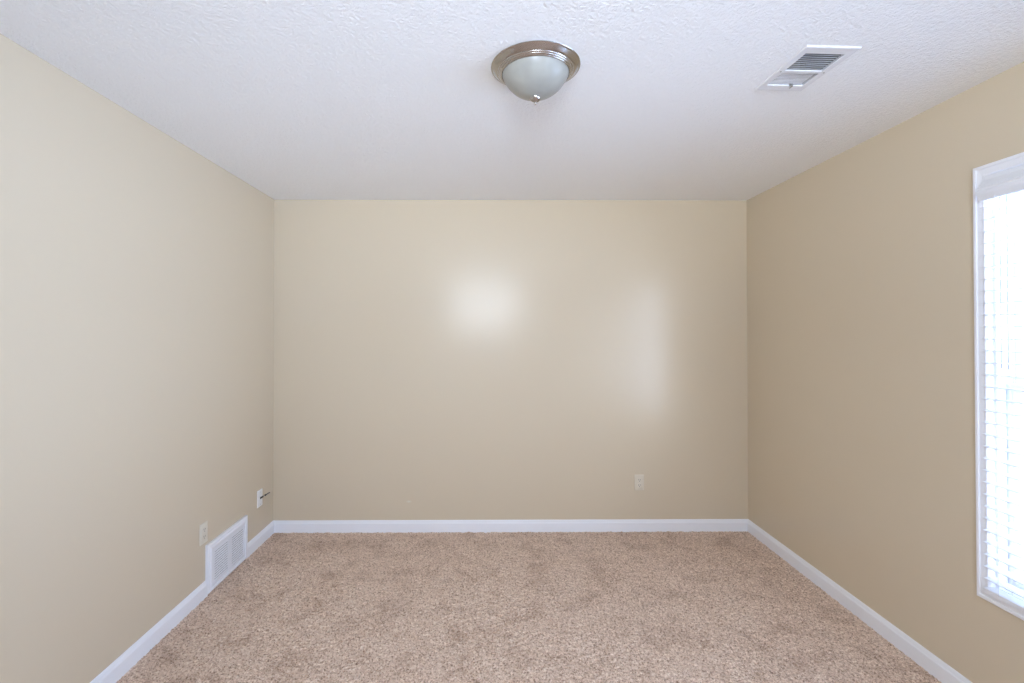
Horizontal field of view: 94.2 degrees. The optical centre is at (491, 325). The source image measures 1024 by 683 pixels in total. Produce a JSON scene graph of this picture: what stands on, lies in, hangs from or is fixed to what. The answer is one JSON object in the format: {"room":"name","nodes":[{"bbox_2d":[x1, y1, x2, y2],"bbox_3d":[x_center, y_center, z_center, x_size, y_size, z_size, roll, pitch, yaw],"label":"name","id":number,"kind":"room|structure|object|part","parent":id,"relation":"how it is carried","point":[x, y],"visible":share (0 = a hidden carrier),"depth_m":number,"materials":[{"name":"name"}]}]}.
{"room":"empty bedroom","nodes":[
{"label":"empty bedroom","id":0,"kind":"room"},
{"bbox_2d":[0,34,273,682],"bbox_3d":[-1.661,0.296,1.217,0.140,2.490,4.841,0,-1,0],"label":"wall","id":1,"kind":"structure","parent":0,"point":[137,270],"depth_m":1.98,"materials":[{"name":"beige paint"}]},
{"bbox_2d":[90,580,207,682],"bbox_3d":[-1.581,1.453,0.789,0.014,0.092,3.726,0,-1,0],"label":"baseboard","id":2,"kind":"structure","parent":1,"relation":"attached to","point":[113,673],"depth_m":2.21,"materials":[{"name":"white paint"}]},
{"bbox_2d":[199,521,207,545],"bbox_3d":[-1.597,1.153,2.634,0.008,0.115,0.070,0,-1,0],"label":"wall outlet","id":3,"kind":"object","parent":1,"relation":"attached to","point":[203,528],"visible":1,"depth_m":2.63,"materials":[{"name":"beige plastic"}]},
{"bbox_2d":[205,515,247,593],"bbox_3d":[-1.591,1.369,2.871,0.022,0.273,0.436,0,-1,0],"label":"air vent","id":4,"kind":"object","parent":1,"relation":"in","point":[228,550],"visible":1,"depth_m":2.84,"materials":[{"name":"white paint"}]},
{"bbox_3d":[-1.589,1.377,2.871,0.004,0.221,0.368,0,-1,0],"label":"plate","id":5,"kind":"part","parent":4,"relation":"part of","materials":[{"name":"white metal"}]},
{"bbox_2d":[247,521,273,557],"bbox_3d":[-1.598,1.476,3.287,0.014,0.092,0.399,0,-1,0],"label":"baseboard","id":6,"kind":"structure","parent":1,"relation":"attached to","point":[261,537],"depth_m":3.27,"materials":[{"name":"white paint"}]},
{"bbox_2d":[257,488,269,507],"bbox_3d":[-1.569,1.194,3.282,0.073,0.115,0.070,0,-1,0],"label":"cable plate","id":7,"kind":"object","parent":1,"relation":"attached to","point":[260,496],"visible":1,"depth_m":3.28,"materials":[{"name":"white plastic"}]},
{"bbox_3d":[-1.602,1.194,3.281,0.005,0.115,0.070,0,-1,0],"label":"plate","id":8,"kind":"part","parent":7,"relation":"part of","materials":[{"name":"white plastic"}]},
{"bbox_2d":[273,200,747,519],"bbox_3d":[0.143,0.317,3.579,3.501,2.490,0.140,0,-1,0],"label":"wall","id":9,"kind":"structure","parent":0,"point":[434,359],"depth_m":3.51,"materials":[{"name":"beige paint"}]},
{"bbox_2d":[273,519,747,532],"bbox_3d":[0.144,1.478,3.492,3.501,0.092,0.014,0,-1,0],"label":"baseboard","id":10,"kind":"structure","parent":9,"relation":"attached to","point":[572,525],"depth_m":3.49,"materials":[{"name":"white paint"}]},
{"bbox_2d":[634,475,643,489],"bbox_3d":[1.087,1.160,3.504,0.070,0.115,0.008,0,-1,0],"label":"wall outlet","id":11,"kind":"object","parent":9,"relation":"attached to","point":[638,479],"visible":1,"depth_m":3.50,"materials":[{"name":"beige plastic"}]},
{"bbox_2d":[0,0,1023,199],"bbox_3d":[0.159,-1.019,1.241,3.781,0.140,4.841,0,-1,0],"label":"ceiling","id":12,"kind":"structure","parent":0,"point":[294,99],"depth_m":1.86,"materials":[{"name":"white paint"}]},
{"bbox_2d":[491,40,580,104],"bbox_3d":[0.159,-0.874,1.732,0.324,0.140,0.324,0,-1,0],"label":"ceiling light","id":13,"kind":"object","parent":12,"relation":"attached to","point":[534,71],"visible":1,"depth_m":1.65,"materials":[{"name":"silver metal"}]},
{"bbox_3d":[0.159,-0.877,1.732,0.242,0.092,0.242,0,-1,0],"label":"lamp shade","id":14,"kind":"part","parent":13,"relation":"part of","materials":[{"name":"white glass"}]},
{"bbox_2d":[755,45,860,90],"bbox_3d":[1.153,-1.050,1.756,0.193,0.230,0.295,0,-1,-3],"label":"ceiling vent","id":15,"kind":"object","parent":12,"relation":"in","point":[809,61],"visible":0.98,"depth_m":1.76,"materials":[{"name":"white metal"}]},
{"bbox_2d":[116,531,941,682],"bbox_3d":[0.160,1.497,1.218,3.501,0.012,4.561,0,-1,0],"label":"floor","id":16,"kind":"structure","parent":0,"point":[720,606],"depth_m":2.46,"materials":[{"name":"beige carpet"}]},
{"bbox_2d":[747,62,1023,682],"bbox_3d":[1.980,0.295,1.241,0.140,2.490,4.841,0,-1,0],"label":"wall","id":17,"kind":"structure","parent":0,"point":[861,364],"depth_m":2.30,"materials":[{"name":"beige paint"}]},
{"bbox_2d":[747,519,971,682],"bbox_3d":[1.903,1.456,1.230,0.014,0.092,4.561,0,-1,0],"label":"baseboard","id":18,"kind":"structure","parent":17,"relation":"attached to","point":[944,673],"depth_m":2.39,"materials":[{"name":"white paint"}]},
{"bbox_2d":[973,152,1023,620],"bbox_3d":[1.972,0.212,1.129,0.148,1.672,1.474,0,-1,0],"label":"window","id":19,"kind":"structure","parent":17,"relation":"in","point":[979,249],"depth_m":1.82,"materials":[{"name":"white paint"}]},
{"bbox_2d":[976,164,1023,611],"bbox_3d":[1.901,0.214,1.128,0.067,1.590,1.390,0,-1,0],"label":"window blind","id":20,"kind":"object","parent":19,"relation":"attached to","point":[1011,180],"visible":1,"depth_m":1.76,"materials":[{"name":"white"}]},
{"bbox_3d":[1.926,-0.171,1.799,0.003,0.692,0.003,0,-1,0],"label":"pull cord","id":21,"kind":"part","parent":20,"relation":"part of","materials":[{"name":"grey plastic"}]},
{"bbox_3d":[1.898,0.244,1.765,0.053,1.522,0.004,0,-1,0],"label":"ladder cord","id":22,"kind":"part","parent":20,"relation":"part of","materials":[{"name":"white plastic"}]},
{"bbox_3d":[1.903,1.000,1.121,0.048,0.017,1.382,0,-1,0],"label":"rail","id":23,"kind":"part","parent":20,"relation":"part of","materials":[{"name":"white"}]},
{"bbox_3d":[1.927,-0.169,1.775,0.003,0.696,0.003,0,-1,0],"label":"pull cord","id":24,"kind":"part","parent":20,"relation":"part of","materials":[{"name":"grey plastic"}]},
{"bbox_3d":[1.988,0.212,1.129,0.115,1.588,1.390,0,-1,0],"label":"frame","id":25,"kind":"part","parent":19,"relation":"part of","materials":[{"name":"white plastic"}]},
{"bbox_3d":[1.980,0.605,1.125,0.025,0.779,1.376,0,-1,0],"label":"sash","id":26,"kind":"part","parent":19,"relation":"part of","materials":[{"name":"white plastic"}]},
{"bbox_3d":[2.014,-0.155,1.132,0.025,0.829,1.376,0,-1,0],"label":"sash","id":27,"kind":"part","parent":19,"relation":"part of","materials":[{"name":"white plastic"}]}
]}

